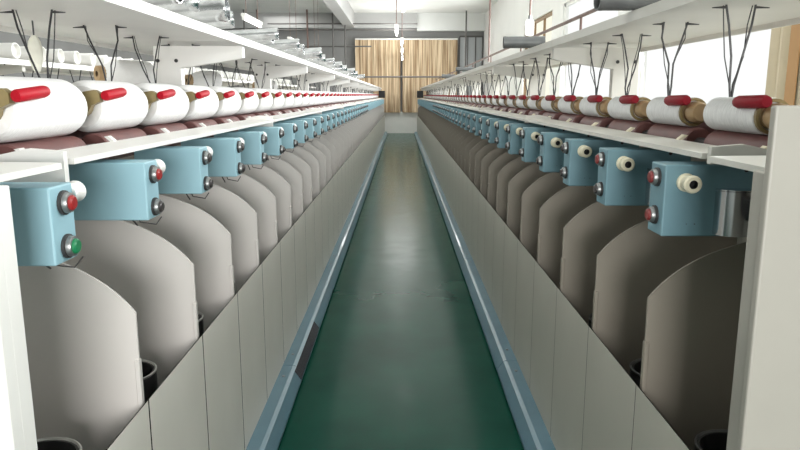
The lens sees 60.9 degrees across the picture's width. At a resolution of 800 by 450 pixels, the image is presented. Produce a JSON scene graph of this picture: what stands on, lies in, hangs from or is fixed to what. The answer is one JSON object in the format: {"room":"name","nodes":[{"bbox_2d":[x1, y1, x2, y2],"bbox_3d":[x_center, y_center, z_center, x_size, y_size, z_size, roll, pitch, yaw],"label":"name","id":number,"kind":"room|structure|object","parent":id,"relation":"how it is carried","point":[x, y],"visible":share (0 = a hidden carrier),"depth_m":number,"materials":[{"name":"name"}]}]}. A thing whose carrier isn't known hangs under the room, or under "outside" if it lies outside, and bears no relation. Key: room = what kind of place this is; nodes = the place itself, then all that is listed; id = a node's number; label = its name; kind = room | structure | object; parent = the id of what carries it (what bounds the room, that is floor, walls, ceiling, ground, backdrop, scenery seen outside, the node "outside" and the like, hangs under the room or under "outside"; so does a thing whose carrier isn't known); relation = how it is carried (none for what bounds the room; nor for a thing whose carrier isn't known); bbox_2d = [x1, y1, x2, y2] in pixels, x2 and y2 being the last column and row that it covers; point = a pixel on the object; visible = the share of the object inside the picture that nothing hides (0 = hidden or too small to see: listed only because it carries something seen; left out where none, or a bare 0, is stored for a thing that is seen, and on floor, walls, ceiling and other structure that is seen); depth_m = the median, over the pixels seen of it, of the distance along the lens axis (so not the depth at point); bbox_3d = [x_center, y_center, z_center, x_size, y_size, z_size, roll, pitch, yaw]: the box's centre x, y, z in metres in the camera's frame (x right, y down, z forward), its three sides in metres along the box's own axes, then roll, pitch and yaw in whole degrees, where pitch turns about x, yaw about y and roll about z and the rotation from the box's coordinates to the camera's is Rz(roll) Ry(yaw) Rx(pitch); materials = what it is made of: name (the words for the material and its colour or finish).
{"room":"textile factory","nodes":[
{"label":"textile factory","id":0,"kind":"room"},
{"bbox_2d":[0,31,211,83],"bbox_3d":[-7.583,-3.003,11.450,0.200,4.600,31.600,0,11,0],"label":"wall","id":1,"kind":"structure","parent":0,"point":[5,37],"depth_m":15.38,"materials":[{"name":"white paint"}]},
{"bbox_2d":[211,29,483,111],"bbox_3d":[-2.086,-5.988,27.060,11.150,4.600,0.200,0,11,0],"label":"wall","id":2,"kind":"structure","parent":0,"point":[325,37],"depth_m":26.71,"materials":[{"name":"grey paint"}]},
{"bbox_2d":[227,13,343,28],"bbox_3d":[-4.787,-7.912,26.365,5.350,0.560,0.450,0,11,0],"label":"trim","id":3,"kind":"structure","parent":2,"relation":"attached to","point":[265,18],"depth_m":26.14,"materials":[{"name":"paint"}]},
{"bbox_2d":[322,0,354,28],"bbox_3d":[-1.948,-4.986,11.063,0.370,0.560,31.600,0,11,0],"label":"trim","id":4,"kind":"structure","parent":2,"relation":"attached to","point":[341,9],"depth_m":22.12,"materials":[{"name":"paint"}]},
{"bbox_2d":[355,13,416,28],"bbox_3d":[-0.542,-7.910,26.359,2.400,0.560,0.450,0,11,0],"label":"trim","id":5,"kind":"structure","parent":2,"relation":"attached to","point":[359,17],"depth_m":26.14,"materials":[{"name":"paint"}]},
{"bbox_2d":[417,13,484,30],"bbox_3d":[1.973,-7.880,26.438,2.630,0.650,0.300,0,11,0],"label":"trim","id":6,"kind":"structure","parent":2,"relation":"attached to","point":[425,21],"depth_m":26.29,"materials":[{"name":"paint"}]},
{"bbox_2d":[458,36,482,94],"bbox_3d":[2.788,-6.049,26.899,0.940,2.780,0.060,0,11,0],"label":"window","id":7,"kind":"structure","parent":2,"relation":"in","point":[474,53],"depth_m":26.76,"materials":[{"name":"grey glass"}]},
{"bbox_2d":[228,0,497,12],"bbox_3d":[-2.108,-5.359,10.992,11.150,0.200,32.000,0,11,0],"label":"ceiling","id":8,"kind":"structure","parent":0,"point":[237,6],"depth_m":24.25,"materials":[{"name":"paint"}]},
{"bbox_2d":[241,0,262,27],"bbox_3d":[-2.285,-4.104,10.341,0.070,2.022,1.250,0,11,0],"label":"lamp","id":9,"kind":"object","parent":8,"relation":"hanging from","point":[246,17],"visible":1,"depth_m":10.42,"materials":[{"name":"white paint"}]},
{"bbox_2d":[287,0,296,38],"bbox_3d":[-2.279,-4.874,14.369,0.070,2.022,1.250,0,11,0],"label":"lamp","id":10,"kind":"object","parent":8,"relation":"hanging from","point":[295,0],"visible":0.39,"depth_m":14.06,"materials":[{"name":"white paint"}]},
{"bbox_2d":[306,9,308,47],"bbox_3d":[-3.437,-7.034,25.279,0.065,1.876,0.065,4,12,22],"label":"rod","id":11,"kind":"object","parent":8,"relation":"hanging from","point":[306,9],"visible":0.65,"depth_m":25.20,"materials":[{"name":"metal"}]},
{"bbox_2d":[332,13,333,57],"bbox_3d":[-2.493,-6.888,25.305,0.055,2.173,0.055,4,12,22],"label":"rod","id":12,"kind":"object","parent":8,"relation":"hanging from","point":[332,13],"visible":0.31,"depth_m":25.27,"materials":[{"name":"grey"}]},
{"bbox_2d":[344,25,345,64],"bbox_3d":[-2.040,-6.724,25.336,0.055,2.507,0.055,4,12,22],"label":"rod","id":13,"kind":"object","parent":8,"relation":"hanging from","point":[344,25],"visible":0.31,"depth_m":25.29,"materials":[{"name":"grey"}]},
{"bbox_2d":[304,46,371,46],"bbox_3d":[-2.423,-6.672,25.402,2.724,0.052,0.052,0,11,0],"label":"conduit pipe","id":14,"kind":"object","parent":13,"relation":"attached to","point":[304,46],"visible":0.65,"depth_m":25.38,"materials":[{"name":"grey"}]},
{"bbox_2d":[267,23,416,23],"bbox_3d":[-2.139,-7.475,25.248,5.562,0.052,0.052,0,11,0],"label":"conduit pipe","id":15,"kind":"object","parent":13,"relation":"attached to","point":[267,23],"visible":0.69,"depth_m":25.22,"materials":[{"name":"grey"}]},
{"bbox_2d":[278,29,414,30],"bbox_3d":[-1.988,-7.256,25.290,5.108,0.052,0.052,0,11,0],"label":"conduit pipe","id":16,"kind":"object","parent":13,"relation":"attached to","point":[278,29],"visible":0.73,"depth_m":25.28,"materials":[{"name":"grey"}]},
{"bbox_2d":[365,76,441,77],"bbox_3d":[0.056,-5.577,25.608,4.276,0.060,0.060,0,11,0],"label":"conduit pipe","id":17,"kind":"object","parent":13,"relation":"attached to","point":[365,76],"visible":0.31,"depth_m":25.58,"materials":[{"name":"grey"}]},
{"bbox_2d":[394,0,398,35],"bbox_3d":[-0.062,-4.404,11.910,0.070,2.022,1.250,0,11,0],"label":"lamp","id":18,"kind":"object","parent":8,"relation":"hanging from","point":[396,29],"visible":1,"depth_m":11.62,"materials":[{"name":"white paint"}]},
{"bbox_2d":[401,0,405,12],"bbox_3d":[0.042,-3.709,8.276,0.070,2.022,1.250,0,11,0],"label":"lamp","id":19,"kind":"object","parent":8,"relation":"hanging from","point":[403,2],"visible":1,"depth_m":8.55,"materials":[{"name":"white paint"}]},
{"bbox_2d":[465,11,466,65],"bbox_3d":[2.486,-6.940,25.650,0.055,2.200,0.055,4,12,22],"label":"rod","id":20,"kind":"object","parent":8,"relation":"hanging from","point":[466,11],"visible":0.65,"depth_m":25.60,"materials":[{"name":"grey"}]},
{"bbox_2d":[488,0,490,61],"bbox_3d":[1.905,-4.682,14.374,0.037,2.400,0.037,4,12,22],"label":"rod","id":21,"kind":"object","parent":8,"relation":"hanging from","point":[489,0],"visible":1,"depth_m":14.46,"materials":[{"name":"metal"}]},
{"bbox_2d":[525,0,533,35],"bbox_3d":[2.318,-4.404,11.983,0.148,2.050,0.148,0,11,0],"label":"hanging lamp","id":22,"kind":"object","parent":8,"relation":"hanging from","point":[529,28],"visible":1,"depth_m":12.09,"materials":[{"name":"silver metal"}]},
{"bbox_2d":[355,38,399,112],"bbox_3d":[-0.862,-5.850,26.657,1.760,2.840,0.080,0,11,0],"label":"curtain","id":23,"kind":"object","parent":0,"point":[383,58],"visible":0.62,"depth_m":26.57,"materials":[{"name":"beige fabric"}]},
{"bbox_2d":[278,133,523,449],"bbox_3d":[-2.108,-0.645,11.893,11.150,0.200,32.000,0,11,0],"label":"floor","id":24,"kind":"structure","parent":0,"point":[400,358],"depth_m":4.08,"materials":[{"name":"green paint"}]},
{"bbox_2d":[0,58,313,89],"bbox_3d":[-3.521,-1.937,13.379,1.120,1.780,23.000,0,11,0],"label":"machine","id":25,"kind":"object","parent":24,"relation":"on","point":[7,65],"visible":0.13,"depth_m":6.68,"materials":[{"name":"beige paint"}]},
{"bbox_2d":[0,43,20,58],"bbox_3d":[-3.262,-1.371,5.351,0.500,0.124,0.124,1,11,3],"label":"tube","id":26,"kind":"object","parent":25,"relation":"on","point":[7,50],"visible":0.99,"depth_m":5.30,"materials":[{"name":"paint"}]},
{"bbox_2d":[17,46,45,60],"bbox_3d":[-3.262,-1.445,5.736,0.500,0.124,0.124,0,11,0],"label":"tube","id":27,"kind":"object","parent":25,"relation":"on","point":[24,55],"visible":0.23,"depth_m":5.69,"materials":[{"name":"paint"}]},
{"bbox_2d":[43,49,63,62],"bbox_3d":[-3.261,-1.504,6.045,0.500,0.124,0.124,0,11,0],"label":"tube","id":28,"kind":"object","parent":25,"relation":"on","point":[59,54],"visible":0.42,"depth_m":6.01,"materials":[{"name":"paint"}]},
{"bbox_2d":[63,51,80,63],"bbox_3d":[-3.260,-1.565,6.365,0.500,0.124,0.124,1,11,4],"label":"tube","id":29,"kind":"object","parent":25,"relation":"on","point":[70,57],"visible":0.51,"depth_m":6.32,"materials":[{"name":"paint"}]},
{"bbox_2d":[75,53,94,65],"bbox_3d":[-3.260,-1.620,6.654,0.500,0.124,0.124,-1,11,-4],"label":"tube","id":30,"kind":"object","parent":25,"relation":"on","point":[87,59],"visible":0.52,"depth_m":6.62,"materials":[{"name":"paint"}]},
{"bbox_2d":[94,55,108,65],"bbox_3d":[-3.260,-1.681,6.973,0.500,0.124,0.124,-1,11,-3],"label":"tube","id":31,"kind":"object","parent":25,"relation":"on","point":[104,59],"visible":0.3,"depth_m":6.93,"materials":[{"name":"paint"}]},
{"bbox_2d":[0,0,387,449],"bbox_3d":[-1.079,-2.026,13.878,1.164,1.768,26.020,0,11,0],"label":"machine","id":32,"kind":"object","parent":24,"relation":"on","point":[167,286],"visible":0.91,"depth_m":2.18,"materials":[{"name":"white paint"}]},
{"bbox_2d":[28,20,42,72],"bbox_3d":[-1.282,-0.625,2.387,0.048,0.182,0.048,0,11,0],"label":"bundle","id":33,"kind":"object","parent":32,"relation":"hanging from","point":[35,49],"visible":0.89,"depth_m":2.38,"materials":[{"name":"fabric"}]},
{"bbox_2d":[0,76,87,142],"bbox_3d":[-0.954,-0.300,1.751,0.158,0.158,0.376,0,11,0],"label":"yarn bobbin","id":34,"kind":"object","parent":32,"relation":"on","point":[64,111],"visible":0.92,"depth_m":1.70,"materials":[{"name":"white fabric"}]},
{"bbox_2d":[37,437,81,449],"bbox_3d":[-0.788,0.662,1.502,0.183,0.325,0.183,0,11,0],"label":"pot","id":35,"kind":"object","parent":32,"relation":"on","point":[48,443],"depth_m":1.55,"materials":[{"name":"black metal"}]},
{"bbox_2d":[72,80,147,131],"bbox_3d":[-0.953,-0.388,2.213,0.158,0.158,0.376,0,11,0],"label":"yarn bobbin","id":36,"kind":"object","parent":32,"relation":"on","point":[128,111],"visible":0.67,"depth_m":2.13,"materials":[{"name":"white fabric"}]},
{"bbox_2d":[0,0,246,45],"bbox_3d":[-1.122,-0.668,2.156,0.750,0.033,2.344,0,11,0],"label":"shelf","id":37,"kind":"object","parent":32,"relation":"attached to","point":[134,21],"depth_m":2.43,"materials":[{"name":"white metal"}]},
{"bbox_2d":[93,60,154,83],"bbox_3d":[-1.415,-0.775,3.501,0.143,0.143,0.290,10,15,43],"label":"cone","id":38,"kind":"object","parent":32,"relation":"on","point":[130,71],"visible":0.59,"depth_m":3.44,"materials":[{"name":"white fabric"}]},
{"bbox_2d":[141,359,157,401],"bbox_3d":[-0.787,0.574,1.964,0.183,0.325,0.183,0,11,0],"label":"pot","id":39,"kind":"object","parent":32,"relation":"on","point":[149,368],"depth_m":1.93,"materials":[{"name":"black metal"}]},
{"bbox_2d":[134,83,188,124],"bbox_3d":[-0.952,-0.477,2.674,0.158,0.158,0.376,0,11,0],"label":"yarn bobbin","id":40,"kind":"object","parent":32,"relation":"on","point":[175,108],"visible":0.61,"depth_m":2.59,"materials":[{"name":"white fabric"}]},
{"bbox_2d":[141,0,182,5],"bbox_3d":[-0.866,-0.749,2.215,0.305,0.102,0.082,1,11,6],"label":"tube","id":41,"kind":"object","parent":32,"relation":"on","point":[153,2],"visible":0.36,"depth_m":2.19,"materials":[{"name":"silver metal"}]},
{"bbox_2d":[158,0,199,12],"bbox_3d":[-0.863,-0.777,2.388,0.304,0.092,0.072,-2,11,-11],"label":"tube","id":42,"kind":"object","parent":32,"relation":"on","point":[186,5],"visible":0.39,"depth_m":2.38,"materials":[{"name":"silver metal"}]},
{"bbox_2d":[178,85,218,120],"bbox_3d":[-0.952,-0.565,3.136,0.158,0.158,0.376,0,11,0],"label":"yarn bobbin","id":43,"kind":"object","parent":32,"relation":"on","point":[206,107],"visible":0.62,"depth_m":3.04,"materials":[{"name":"white fabric"}]},
{"bbox_2d":[198,312,203,336],"bbox_3d":[-0.787,0.486,2.425,0.183,0.325,0.183,0,11,0],"label":"pot","id":44,"kind":"object","parent":32,"relation":"on","point":[200,316],"depth_m":2.40,"materials":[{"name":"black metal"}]},
{"bbox_2d":[95,39,309,65],"bbox_3d":[-1.119,-1.110,4.465,0.750,0.033,2.344,0,11,0],"label":"shelf","id":45,"kind":"object","parent":32,"relation":"attached to","point":[255,53],"depth_m":3.57,"materials":[{"name":"white metal"}]},
{"bbox_2d":[177,0,229,22],"bbox_3d":[-0.855,-0.860,2.740,0.326,0.123,0.103,-1,11,-3],"label":"tube","id":46,"kind":"object","parent":32,"relation":"on","point":[211,11],"visible":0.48,"depth_m":2.70,"materials":[{"name":"silver metal"}]},
{"bbox_2d":[185,71,221,86],"bbox_3d":[-1.420,-1.042,4.905,0.250,0.139,0.139,-9,14,-39],"label":"cone","id":47,"kind":"object","parent":32,"relation":"on","point":[197,78],"visible":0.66,"depth_m":4.85,"materials":[{"name":"white fabric"}]},
{"bbox_2d":[204,11,234,28],"bbox_3d":[-0.884,-0.892,2.984,0.304,0.094,0.074,-2,11,-8],"label":"tube","id":48,"kind":"object","parent":32,"relation":"on","point":[220,25],"visible":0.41,"depth_m":2.98,"materials":[{"name":"silver metal"}]},
{"bbox_2d":[209,86,240,116],"bbox_3d":[-0.951,-0.653,3.598,0.158,0.158,0.376,0,11,0],"label":"yarn bobbin","id":49,"kind":"object","parent":32,"relation":"on","point":[227,106],"visible":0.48,"depth_m":3.50,"materials":[{"name":"white fabric"}]},
{"bbox_2d":[231,87,258,114],"bbox_3d":[-0.950,-0.741,4.059,0.158,0.158,0.376,0,11,0],"label":"yarn bobbin","id":50,"kind":"object","parent":32,"relation":"on","point":[248,105],"visible":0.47,"depth_m":3.96,"materials":[{"name":"white fabric"}]},
{"bbox_2d":[226,28,278,40],"bbox_3d":[-0.849,-1.006,3.615,0.403,0.082,0.062,-1,11,-3],"label":"tube","id":51,"kind":"object","parent":32,"relation":"on","point":[267,33],"visible":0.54,"depth_m":3.59,"materials":[{"name":"silver metal"}]},
{"bbox_2d":[250,88,272,112],"bbox_3d":[-0.950,-0.830,4.521,0.158,0.158,0.376,0,11,0],"label":"yarn bobbin","id":52,"kind":"object","parent":32,"relation":"on","point":[265,103],"visible":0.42,"depth_m":4.43,"materials":[{"name":"white fabric"}]},
{"bbox_2d":[254,40,273,43],"bbox_3d":[-0.903,-1.059,3.889,0.363,0.082,0.062,1,11,6],"label":"tube","id":53,"kind":"object","parent":32,"relation":"on","point":[259,41],"visible":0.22,"depth_m":3.86,"materials":[{"name":"silver metal"}]},
{"bbox_2d":[252,80,277,88],"bbox_3d":[-1.411,-1.453,7.109,0.250,0.119,0.119,-7,13,-34],"label":"cone","id":54,"kind":"object","parent":32,"relation":"on","point":[275,85],"visible":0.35,"depth_m":7.10,"materials":[{"name":"white fabric"}]},
{"bbox_2d":[266,89,284,110],"bbox_3d":[-0.949,-0.918,4.983,0.158,0.158,0.376,0,11,0],"label":"yarn bobbin","id":55,"kind":"object","parent":32,"relation":"on","point":[278,102],"visible":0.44,"depth_m":4.88,"materials":[{"name":"white fabric"}]},
{"bbox_2d":[222,62,336,73],"bbox_3d":[-1.115,-1.551,6.773,0.750,0.033,2.344,0,11,0],"label":"shelf","id":56,"kind":"object","parent":32,"relation":"attached to","point":[313,68],"depth_m":5.98,"materials":[{"name":"white metal"}]},
{"bbox_2d":[262,39,299,49],"bbox_3d":[-0.818,-1.139,4.305,0.363,0.082,0.062,-1,11,-3],"label":"tube","id":57,"kind":"object","parent":32,"relation":"on","point":[285,43],"visible":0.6,"depth_m":4.28,"materials":[{"name":"silver metal"}]},
{"bbox_2d":[277,89,293,109],"bbox_3d":[-0.948,-1.006,5.444,0.158,0.158,0.376,0,11,0],"label":"yarn bobbin","id":58,"kind":"object","parent":32,"relation":"on","point":[289,101],"visible":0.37,"depth_m":5.34,"materials":[{"name":"white fabric"}]},
{"bbox_2d":[279,44,304,54],"bbox_3d":[-0.862,-1.258,4.909,0.344,0.090,0.070,0,11,2],"label":"tube","id":59,"kind":"object","parent":32,"relation":"on","point":[301,50],"visible":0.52,"depth_m":4.88,"materials":[{"name":"silver metal"}]},
{"bbox_2d":[288,90,301,107],"bbox_3d":[-0.948,-1.095,5.906,0.158,0.158,0.376,0,11,0],"label":"yarn bobbin","id":60,"kind":"object","parent":32,"relation":"on","point":[297,100],"visible":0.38,"depth_m":5.81,"materials":[{"name":"white fabric"}]},
{"bbox_2d":[296,90,308,106],"bbox_3d":[-0.947,-1.183,6.367,0.158,0.158,0.376,0,11,0],"label":"yarn bobbin","id":61,"kind":"object","parent":32,"relation":"on","point":[305,100],"visible":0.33,"depth_m":6.27,"materials":[{"name":"white fabric"}]},
{"bbox_2d":[292,47,321,57],"bbox_3d":[-0.792,-1.339,5.315,0.364,0.097,0.076,-1,11,-3],"label":"tube","id":62,"kind":"object","parent":32,"relation":"on","point":[309,52],"visible":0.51,"depth_m":5.29,"materials":[{"name":"silver metal"}]},
{"bbox_2d":[303,90,314,106],"bbox_3d":[-0.946,-1.271,6.829,0.158,0.158,0.376,0,11,0],"label":"yarn bobbin","id":63,"kind":"object","parent":32,"relation":"on","point":[311,99],"visible":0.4,"depth_m":6.73,"materials":[{"name":"white fabric"}]},
{"bbox_2d":[306,54,325,62],"bbox_3d":[-0.820,-1.489,6.115,0.304,0.090,0.070,-1,11,-6],"label":"tube","id":64,"kind":"object","parent":32,"relation":"on","point":[323,59],"visible":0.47,"depth_m":6.10,"materials":[{"name":"silver metal"}]},
{"bbox_2d":[311,91,320,105],"bbox_3d":[-0.946,-1.359,7.291,0.158,0.158,0.376,0,11,0],"label":"yarn bobbin","id":65,"kind":"object","parent":32,"relation":"on","point":[317,99],"visible":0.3,"depth_m":7.18,"materials":[{"name":"white fabric"}]},
{"bbox_2d":[288,72,350,78],"bbox_3d":[-1.112,-1.992,9.081,0.750,0.033,2.344,0,11,0],"label":"shelf","id":66,"kind":"object","parent":32,"relation":"attached to","point":[308,75],"depth_m":7.91,"materials":[{"name":"metal"}]},
{"bbox_2d":[316,91,324,104],"bbox_3d":[-0.945,-1.448,7.752,0.158,0.158,0.376,0,11,0],"label":"yarn bobbin","id":67,"kind":"object","parent":32,"relation":"on","point":[322,100],"visible":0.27,"depth_m":7.67,"materials":[{"name":"white fabric"}]},
{"bbox_2d":[314,58,334,65],"bbox_3d":[-0.800,-1.606,6.728,0.304,0.090,0.070,1,11,3],"label":"tube","id":68,"kind":"object","parent":32,"relation":"on","point":[329,61],"visible":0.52,"depth_m":6.70,"materials":[{"name":"silver metal"}]},
{"bbox_2d":[321,91,329,104],"bbox_3d":[-0.944,-1.536,8.214,0.158,0.158,0.376,0,11,0],"label":"yarn bobbin","id":69,"kind":"object","parent":32,"relation":"on","point":[327,98],"visible":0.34,"depth_m":8.12,"materials":[{"name":"white fabric"}]},
{"bbox_2d":[323,61,341,68],"bbox_3d":[-0.779,-1.734,7.400,0.304,0.090,0.070,-1,11,-3],"label":"tube","id":70,"kind":"object","parent":32,"relation":"on","point":[337,64],"visible":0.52,"depth_m":7.37,"materials":[{"name":"silver metal"}]},
{"bbox_2d":[331,65,346,70],"bbox_3d":[-0.797,-1.902,8.276,0.304,0.090,0.070,-1,11,-6],"label":"tube","id":71,"kind":"object","parent":32,"relation":"on","point":[344,67],"visible":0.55,"depth_m":8.26,"materials":[{"name":"silver metal"}]},
{"bbox_2d":[336,68,354,73],"bbox_3d":[-0.756,-2.074,9.175,0.304,0.090,0.070,0,11,0],"label":"tube","id":72,"kind":"object","parent":32,"relation":"on","point":[349,70],"visible":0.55,"depth_m":9.14,"materials":[{"name":"silver metal"}]},
{"bbox_2d":[335,77,359,81],"bbox_3d":[-1.109,-2.433,11.389,0.750,0.033,2.344,0,11,0],"label":"shelf","id":73,"kind":"object","parent":32,"relation":"attached to","point":[336,79],"depth_m":10.24,"materials":[{"name":"metal"}]},
{"bbox_2d":[350,74,364,78],"bbox_3d":[-0.772,-2.602,11.940,0.304,0.090,0.070,1,11,6],"label":"tube","id":74,"kind":"object","parent":32,"relation":"on","point":[360,75],"visible":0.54,"depth_m":11.91,"materials":[{"name":"silver metal"}]},
{"bbox_2d":[414,0,799,449],"bbox_3d":[1.121,-2.045,13.978,1.158,1.768,25.950,0,11,0],"label":"machine","id":75,"kind":"object","parent":24,"relation":"on","point":[632,285],"visible":0.9,"depth_m":2.25,"materials":[{"name":"paint"}]},
{"bbox_2d":[442,74,454,77],"bbox_3d":[0.786,-2.414,11.036,0.220,0.062,0.062,1,11,3],"label":"tube","id":76,"kind":"object","parent":75,"relation":"on","point":[443,75],"visible":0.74,"depth_m":11.01,"materials":[{"name":"metal"}]},
{"bbox_2d":[441,77,466,81],"bbox_3d":[1.061,-2.446,11.455,0.590,0.033,2.344,0,11,0],"label":"shelf","id":77,"kind":"object","parent":75,"relation":"attached to","point":[449,79],"depth_m":10.28,"materials":[{"name":"metal"}]},
{"bbox_2d":[456,67,472,70],"bbox_3d":[0.741,-1.788,7.807,0.200,0.045,0.045,-1,11,-3],"label":"tube","id":78,"kind":"object","parent":75,"relation":"on","point":[457,68],"visible":0.77,"depth_m":7.79,"materials":[{"name":"metal"}]},
{"bbox_2d":[450,72,504,78],"bbox_3d":[1.058,-2.005,9.147,0.590,0.033,2.344,0,11,0],"label":"shelf","id":79,"kind":"object","parent":75,"relation":"attached to","point":[462,75],"depth_m":8.21,"materials":[{"name":"metal"}]},
{"bbox_2d":[492,96,500,105],"bbox_3d":[0.939,-1.182,6.465,0.095,0.095,0.310,0,11,0],"label":"yarn bobbin","id":80,"kind":"object","parent":75,"relation":"on","point":[494,101],"visible":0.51,"depth_m":6.37,"materials":[{"name":"white fabric"}]},
{"bbox_2d":[499,96,509,106],"bbox_3d":[0.939,-1.094,6.003,0.095,0.095,0.310,0,11,0],"label":"yarn bobbin","id":81,"kind":"object","parent":75,"relation":"on","point":[502,102],"visible":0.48,"depth_m":5.92,"materials":[{"name":"white fabric"}]},
{"bbox_2d":[507,96,518,107],"bbox_3d":[0.938,-1.005,5.542,0.095,0.095,0.310,0,11,0],"label":"yarn bobbin","id":82,"kind":"object","parent":75,"relation":"on","point":[510,102],"visible":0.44,"depth_m":5.45,"materials":[{"name":"white fabric"}]},
{"bbox_2d":[465,62,560,74],"bbox_3d":[1.055,-1.563,6.839,0.590,0.033,2.344,0,11,0],"label":"shelf","id":83,"kind":"object","parent":75,"relation":"attached to","point":[487,68],"depth_m":5.98,"materials":[{"name":"metal"}]},
{"bbox_2d":[435,8,595,79],"bbox_3d":[1.320,-3.057,13.769,0.028,0.314,23.800,0,11,0],"label":"pipe","id":84,"kind":"object","parent":75,"relation":"on","point":[593,10],"visible":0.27,"depth_m":5.68,"materials":[{"name":"metal"}]},
{"bbox_2d":[516,96,530,108],"bbox_3d":[0.937,-0.917,5.080,0.095,0.095,0.310,0,11,0],"label":"yarn bobbin","id":85,"kind":"object","parent":75,"relation":"on","point":[520,103],"visible":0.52,"depth_m":4.99,"materials":[{"name":"white fabric"}]},
{"bbox_2d":[503,36,545,48],"bbox_3d":[0.726,-1.070,3.982,0.240,0.070,0.070,1,11,3],"label":"tube","id":86,"kind":"object","parent":75,"relation":"on","point":[508,41],"visible":0.82,"depth_m":3.95,"materials":[{"name":"metal"}]},
{"bbox_2d":[527,96,544,109],"bbox_3d":[0.937,-0.829,4.618,0.095,0.095,0.310,0,11,0],"label":"yarn bobbin","id":87,"kind":"object","parent":75,"relation":"on","point":[532,104],"visible":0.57,"depth_m":4.53,"materials":[{"name":"white fabric"}]},
{"bbox_2d":[541,96,561,111],"bbox_3d":[0.936,-0.741,4.157,0.095,0.095,0.310,0,11,0],"label":"yarn bobbin","id":88,"kind":"object","parent":75,"relation":"on","point":[546,105],"visible":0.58,"depth_m":4.07,"materials":[{"name":"white fabric"}]},
{"bbox_2d":[558,96,583,113],"bbox_3d":[0.935,-0.652,3.695,0.095,0.095,0.310,0,11,0],"label":"yarn bobbin","id":89,"kind":"object","parent":75,"relation":"on","point":[563,106],"visible":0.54,"depth_m":3.62,"materials":[{"name":"white fabric"}]},
{"bbox_2d":[491,40,668,65],"bbox_3d":[1.052,-1.122,4.530,0.590,0.033,2.344,0,11,0],"label":"shelf","id":90,"kind":"object","parent":75,"relation":"attached to","point":[542,53],"depth_m":3.64,"materials":[{"name":"white metal"}]},
{"bbox_2d":[588,313,591,328],"bbox_3d":[0.793,0.507,2.554,0.183,0.325,0.183,0,11,0],"label":"pot","id":91,"kind":"object","parent":75,"relation":"on","point":[590,316],"depth_m":2.53,"materials":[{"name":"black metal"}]},
{"bbox_2d":[579,96,611,116],"bbox_3d":[0.935,-0.564,3.233,0.095,0.095,0.310,0,11,0],"label":"yarn bobbin","id":92,"kind":"object","parent":75,"relation":"on","point":[586,108],"visible":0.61,"depth_m":3.17,"materials":[{"name":"white fabric"}]},
{"bbox_2d":[594,0,660,10],"bbox_3d":[0.768,-0.733,2.207,0.260,0.074,0.074,-1,11,-3],"label":"tube","id":93,"kind":"object","parent":75,"relation":"on","point":[599,5],"visible":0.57,"depth_m":2.18,"materials":[{"name":"metal"}]},
{"bbox_2d":[607,96,650,120],"bbox_3d":[0.934,-0.476,2.772,0.095,0.095,0.310,0,11,0],"label":"yarn bobbin","id":94,"kind":"object","parent":75,"relation":"on","point":[617,110],"visible":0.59,"depth_m":2.72,"materials":[{"name":"white fabric"}]},
{"bbox_2d":[630,358,641,386],"bbox_3d":[0.793,0.595,2.093,0.183,0.325,0.183,0,11,0],"label":"pot","id":95,"kind":"object","parent":75,"relation":"on","point":[635,366],"depth_m":2.08,"materials":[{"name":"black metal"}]},
{"bbox_2d":[646,97,705,126],"bbox_3d":[0.933,-0.388,2.310,0.095,0.095,0.310,0,11,0],"label":"yarn bobbin","id":96,"kind":"object","parent":75,"relation":"on","point":[657,111],"visible":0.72,"depth_m":2.27,"materials":[{"name":"white fabric"}]},
{"bbox_2d":[552,0,799,46],"bbox_3d":[1.048,-0.681,2.222,0.590,0.033,2.344,0,11,0],"label":"shelf","id":97,"kind":"object","parent":75,"relation":"attached to","point":[700,20],"depth_m":2.40,"materials":[{"name":"white metal"}]},
{"bbox_2d":[694,429,727,449],"bbox_3d":[0.792,0.683,1.631,0.183,0.325,0.183,0,11,0],"label":"pot","id":98,"kind":"object","parent":75,"relation":"on","point":[715,439],"depth_m":1.68,"materials":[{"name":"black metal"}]},
{"bbox_2d":[703,97,787,134],"bbox_3d":[0.933,-0.299,1.848,0.095,0.095,0.310,0,11,0],"label":"yarn bobbin","id":99,"kind":"object","parent":75,"relation":"on","point":[719,113],"visible":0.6,"depth_m":1.82,"materials":[{"name":"white fabric"}]},
{"bbox_2d":[384,112,417,132],"bbox_3d":[0.038,-4.101,27.204,1.800,0.840,0.220,0,11,0],"label":"wall","id":100,"kind":"structure","parent":0,"point":[395,122],"depth_m":27.09,"materials":[{"name":"paint"}]},
{"bbox_2d":[402,38,457,112],"bbox_3d":[1.168,-5.849,26.654,2.140,2.840,0.080,0,11,0],"label":"curtain","id":101,"kind":"object","parent":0,"point":[421,56],"visible":0.65,"depth_m":26.56,"materials":[{"name":"beige fabric"}]},
{"bbox_2d":[483,0,640,95],"bbox_3d":[3.366,-3.001,11.435,0.200,4.600,31.600,0,11,0],"label":"wall","id":102,"kind":"structure","parent":0,"point":[508,17],"depth_m":19.30,"materials":[{"name":"white paint"}]},
{"bbox_2d":[523,11,551,96],"bbox_3d":[3.284,-3.747,16.485,0.220,2.430,3.560,0,11,0],"label":"window","id":103,"kind":"structure","parent":102,"relation":"in","point":[543,23],"depth_m":15.70,"materials":[{"name":"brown glass"}]},
{"bbox_2d":[561,0,617,96],"bbox_3d":[3.277,-2.902,12.065,0.220,2.430,3.760,0,11,0],"label":"window","id":104,"kind":"structure","parent":102,"relation":"in","point":[585,86],"depth_m":12.48,"materials":[{"name":"white glass"}]},
{"bbox_2d":[638,29,770,103],"bbox_3d":[3.271,-2.034,7.522,0.220,2.430,3.810,0,11,0],"label":"window","id":105,"kind":"structure","parent":102,"relation":"in","point":[699,71],"depth_m":7.41,"materials":[{"name":"glass"}]},
{"bbox_2d":[765,24,799,104],"bbox_3d":[3.127,-1.552,5.349,0.089,3.040,1.100,0,11,0],"label":"drape","id":106,"kind":"object","parent":105,"relation":"hanging from","point":[783,70],"visible":0.42,"depth_m":5.53,"materials":[{"name":"beige fabric"}]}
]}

